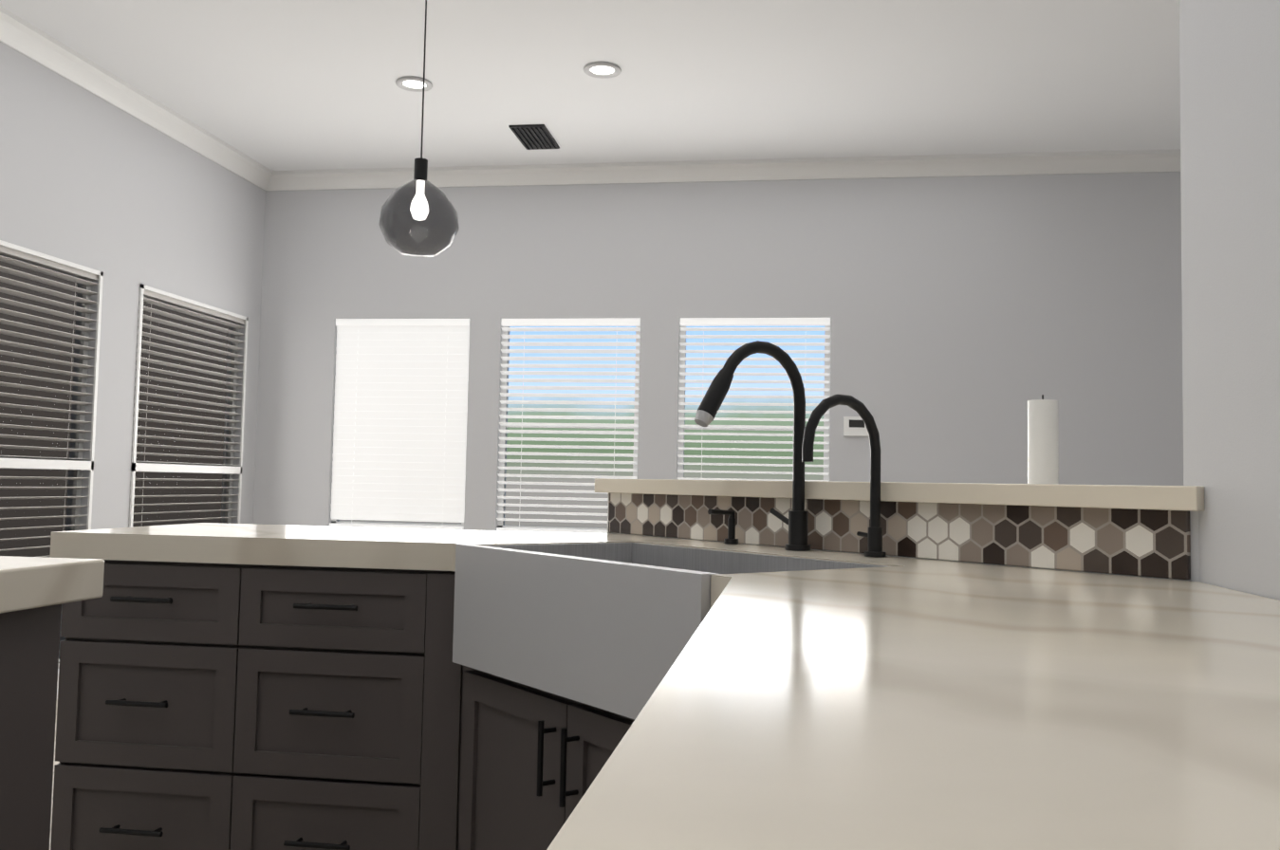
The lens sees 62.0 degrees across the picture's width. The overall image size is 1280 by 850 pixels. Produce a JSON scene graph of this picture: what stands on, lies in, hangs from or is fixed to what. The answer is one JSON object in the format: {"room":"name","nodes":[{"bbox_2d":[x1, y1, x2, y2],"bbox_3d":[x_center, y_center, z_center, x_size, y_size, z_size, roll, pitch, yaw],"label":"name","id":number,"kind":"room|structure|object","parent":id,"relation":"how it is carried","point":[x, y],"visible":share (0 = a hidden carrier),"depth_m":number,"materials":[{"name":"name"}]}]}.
{"room":"kitchen","nodes":[
{"label":"kitchen","id":0,"kind":"room"},
{"bbox_2d":[49,700,59,849],"bbox_3d":[0.170,1.225,2.228,6.860,0.050,8.590,1,-3,8],"label":"floor","id":1,"kind":"structure","parent":0,"point":[55,763],"depth_m":3.85,"materials":[{"name":"wood"}]},
{"bbox_2d":[0,604,61,849],"bbox_3d":[-1.353,0.659,0.871,0.622,0.868,1.694,1,-3,8],"label":"kitchen island","id":2,"kind":"object","parent":1,"relation":"on","point":[29,641],"depth_m":1.62,"materials":[{"name":"grey"}]},
{"bbox_2d":[0,556,104,613],"bbox_3d":[-1.319,0.193,0.898,0.660,0.062,1.770,1,-3,8],"label":"island countertop","id":3,"kind":"structure","parent":2,"relation":"on","point":[28,583],"depth_m":1.61,"materials":[{"name":"stone"}]},
{"bbox_2d":[49,522,1279,849],"bbox_3d":[-0.320,0.692,1.661,2.401,0.931,2.690,1,-3,8],"label":"kitchen counter","id":4,"kind":"object","parent":1,"relation":"on","point":[279,688],"depth_m":1.83,"materials":[{"name":"stone"}]},
{"bbox_2d":[451,541,904,740],"bbox_3d":[0.038,0.388,2.146,0.935,0.256,0.935,1,-3,8],"label":"sink","id":5,"kind":"object","parent":4,"relation":"in","point":[598,624],"depth_m":2.00,"materials":[{"name":"white ceramic"}]},
{"bbox_2d":[707,508,738,544],"bbox_3d":[0.201,0.244,2.564,0.071,0.085,0.071,1,-3,8],"label":"soap dispenser","id":6,"kind":"object","parent":4,"relation":"on","point":[731,540],"visible":0.98,"depth_m":2.57,"materials":[{"name":"black metal"}]},
{"bbox_2d":[694,340,810,551],"bbox_3d":[0.253,0.045,2.333,0.246,0.458,0.282,1,-3,8],"label":"faucet","id":7,"kind":"object","parent":4,"relation":"on","point":[796,522],"visible":1,"depth_m":2.37,"materials":[{"name":"black metal"}]},
{"bbox_2d":[801,394,885,556],"bbox_3d":[0.416,0.104,2.168,0.174,0.329,0.188,1,-3,8],"label":"filter faucet","id":8,"kind":"object","parent":4,"relation":"on","point":[873,535],"visible":1,"depth_m":2.20,"materials":[{"name":"black metal"}]},
{"bbox_2d":[593,478,1204,581],"bbox_3d":[0.520,0.676,2.463,0.360,1.085,1.730,4,-4,-37],"label":"wall","id":9,"kind":"structure","parent":1,"relation":"on","point":[1147,531],"depth_m":2.10,"materials":[{"name":"multicoloured tile"}]},
{"bbox_2d":[1027,394,1058,484],"bbox_3d":[0.861,0.031,2.277,0.062,0.192,0.062,1,-3,8],"label":"pillar candle","id":10,"kind":"object","parent":9,"relation":"on","point":[1043,451],"visible":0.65,"depth_m":2.25,"materials":[{"name":"white wax"}]},
{"bbox_2d":[0,41,265,668],"bbox_3d":[-3.135,-0.362,2.796,0.120,3.050,8.590,1,-3,8],"label":"wall","id":11,"kind":"structure","parent":0,"point":[126,204],"depth_m":5.49,"materials":[{"name":"grey paint"}]},
{"bbox_2d":[0,240,103,680],"bbox_3d":[-2.835,0.210,4.723,0.135,2.025,1.210,1,-3,8],"label":"window","id":12,"kind":"structure","parent":11,"relation":"in","point":[17,465],"depth_m":5.03,"materials":[{"name":"white plastic"}]},
{"bbox_2d":[0,245,98,667],"bbox_3d":[-2.827,0.167,4.725,0.049,1.934,1.142,1,-3,8],"label":"window blind","id":13,"kind":"object","parent":12,"relation":"attached to","point":[38,261],"visible":0.77,"depth_m":4.98,"materials":[{"name":"grey plastic"}]},
{"bbox_2d":[0,5,273,190],"bbox_3d":[-2.648,-1.684,5.344,0.085,0.105,3.130,1,-3,8],"label":"crown molding","id":14,"kind":"structure","parent":11,"relation":"attached to","point":[24,37],"depth_m":5.42,"materials":[{"name":"white wood"}]},
{"bbox_2d":[128,284,248,527],"bbox_3d":[-2.628,0.295,6.161,0.135,2.025,1.180,1,-3,8],"label":"window","id":15,"kind":"structure","parent":11,"relation":"in","point":[172,471],"depth_m":6.19,"materials":[{"name":"white plastic"}]},
{"bbox_2d":[129,284,244,523],"bbox_3d":[-2.620,0.252,6.162,0.049,1.934,1.112,1,-3,8],"label":"window blind","id":16,"kind":"object","parent":15,"relation":"attached to","point":[185,305],"visible":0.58,"depth_m":6.15,"materials":[{"name":"grey plastic"}]},
{"bbox_2d":[0,0,1180,170],"bbox_3d":[0.231,-1.875,2.401,6.860,0.060,8.590,1,-3,8],"label":"ceiling","id":17,"kind":"structure","parent":0,"point":[289,84],"depth_m":5.16,"materials":[{"name":"white paint"}]},
{"bbox_2d":[395,75,432,92],"bbox_3d":[-1.127,-1.702,5.324,0.181,0.012,0.181,2,-3,-16],"label":"recessed light","id":18,"kind":"object","parent":17,"relation":"in","point":[410,83],"depth_m":5.32,"materials":[{"name":"grey plastic"}]},
{"bbox_2d":[378,0,459,258],"bbox_3d":[-0.649,-1.160,3.220,0.236,1.310,0.236,1,-3,8],"label":"pendant light","id":19,"kind":"object","parent":17,"relation":"hanging from","point":[418,216],"visible":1,"depth_m":3.11,"materials":[{"name":"black"}]},
{"bbox_2d":[508,124,559,149],"bbox_3d":[-0.600,-1.643,6.105,0.200,0.019,0.400,1,-3,8],"label":"ceiling vent","id":20,"kind":"object","parent":17,"relation":"in","point":[533,137],"visible":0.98,"depth_m":6.07,"materials":[{"name":"black metal"}]},
{"bbox_2d":[583,61,621,78],"bbox_3d":[-0.180,-1.696,5.096,0.181,0.012,0.181,1,-3,2],"label":"recessed light","id":21,"kind":"object","parent":17,"relation":"in","point":[602,69],"depth_m":5.09,"materials":[{"name":"grey plastic"}]},
{"bbox_2d":[252,171,1183,530],"bbox_3d":[0.862,-0.076,6.490,6.740,3.050,0.120,1,-3,8],"label":"wall","id":22,"kind":"structure","parent":0,"point":[972,316],"depth_m":6.43,"materials":[{"name":"grey paint"}]},
{"bbox_2d":[331,519,463,526],"bbox_3d":[-1.530,0.032,6.800,0.960,1.425,0.135,1,-3,8],"label":"window","id":23,"kind":"structure","parent":22,"relation":"in","point":[405,523],"depth_m":6.80,"materials":[{"name":"white plastic"}]},
{"bbox_2d":[329,318,469,529],"bbox_3d":[-1.530,-0.012,6.795,0.892,1.334,0.042,1,-3,8],"label":"window blind","id":24,"kind":"object","parent":22,"relation":"attached to","point":[399,426],"visible":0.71,"depth_m":6.79,"materials":[{"name":"white"}]},
{"bbox_2d":[497,326,640,530],"bbox_3d":[-0.446,0.045,6.644,0.950,1.425,0.135,1,-3,8],"label":"window","id":25,"kind":"structure","parent":22,"relation":"in","point":[557,526],"depth_m":6.68,"materials":[{"name":"white"}]},
{"bbox_2d":[496,317,640,533],"bbox_3d":[-0.446,0.001,6.639,0.882,1.334,0.048,1,-3,8],"label":"window blind","id":26,"kind":"object","parent":25,"relation":"attached to","point":[607,322],"visible":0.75,"depth_m":6.64,"materials":[{"name":"white plastic"}]},
{"bbox_2d":[273,148,1180,190],"bbox_3d":[0.817,-1.552,6.480,6.620,0.105,0.085,1,-3,8],"label":"crown molding","id":27,"kind":"structure","parent":22,"relation":"attached to","point":[1138,160],"depth_m":6.49,"materials":[{"name":"white"}]},
{"bbox_2d":[677,318,831,481],"bbox_3d":[0.687,0.058,6.480,0.980,1.425,0.135,1,-3,8],"label":"window","id":28,"kind":"structure","parent":22,"relation":"in","point":[750,423],"depth_m":6.53,"materials":[{"name":"white"}]},
{"bbox_2d":[677,317,830,481],"bbox_3d":[0.687,0.014,6.475,0.912,1.334,0.049,1,-3,8],"label":"window blind","id":29,"kind":"object","parent":28,"relation":"attached to","point":[707,322],"visible":0.6,"depth_m":6.48,"materials":[{"name":"white plastic"}]},
{"bbox_2d":[843,416,869,436],"bbox_3d":[1.290,0.007,6.351,0.150,0.115,0.023,1,-3,8],"label":"thermostat","id":30,"kind":"object","parent":22,"relation":"attached to","point":[854,426],"visible":0.71,"depth_m":6.34,"materials":[{"name":"white plastic"}]},
{"bbox_2d":[1179,0,1279,600],"bbox_3d":[0.833,-0.403,0.664,0.134,3.050,2.360,1,-3,8],"label":"wall","id":31,"kind":"structure","parent":0,"point":[1230,106],"depth_m":1.62,"materials":[{"name":"grey paint"}]}
]}

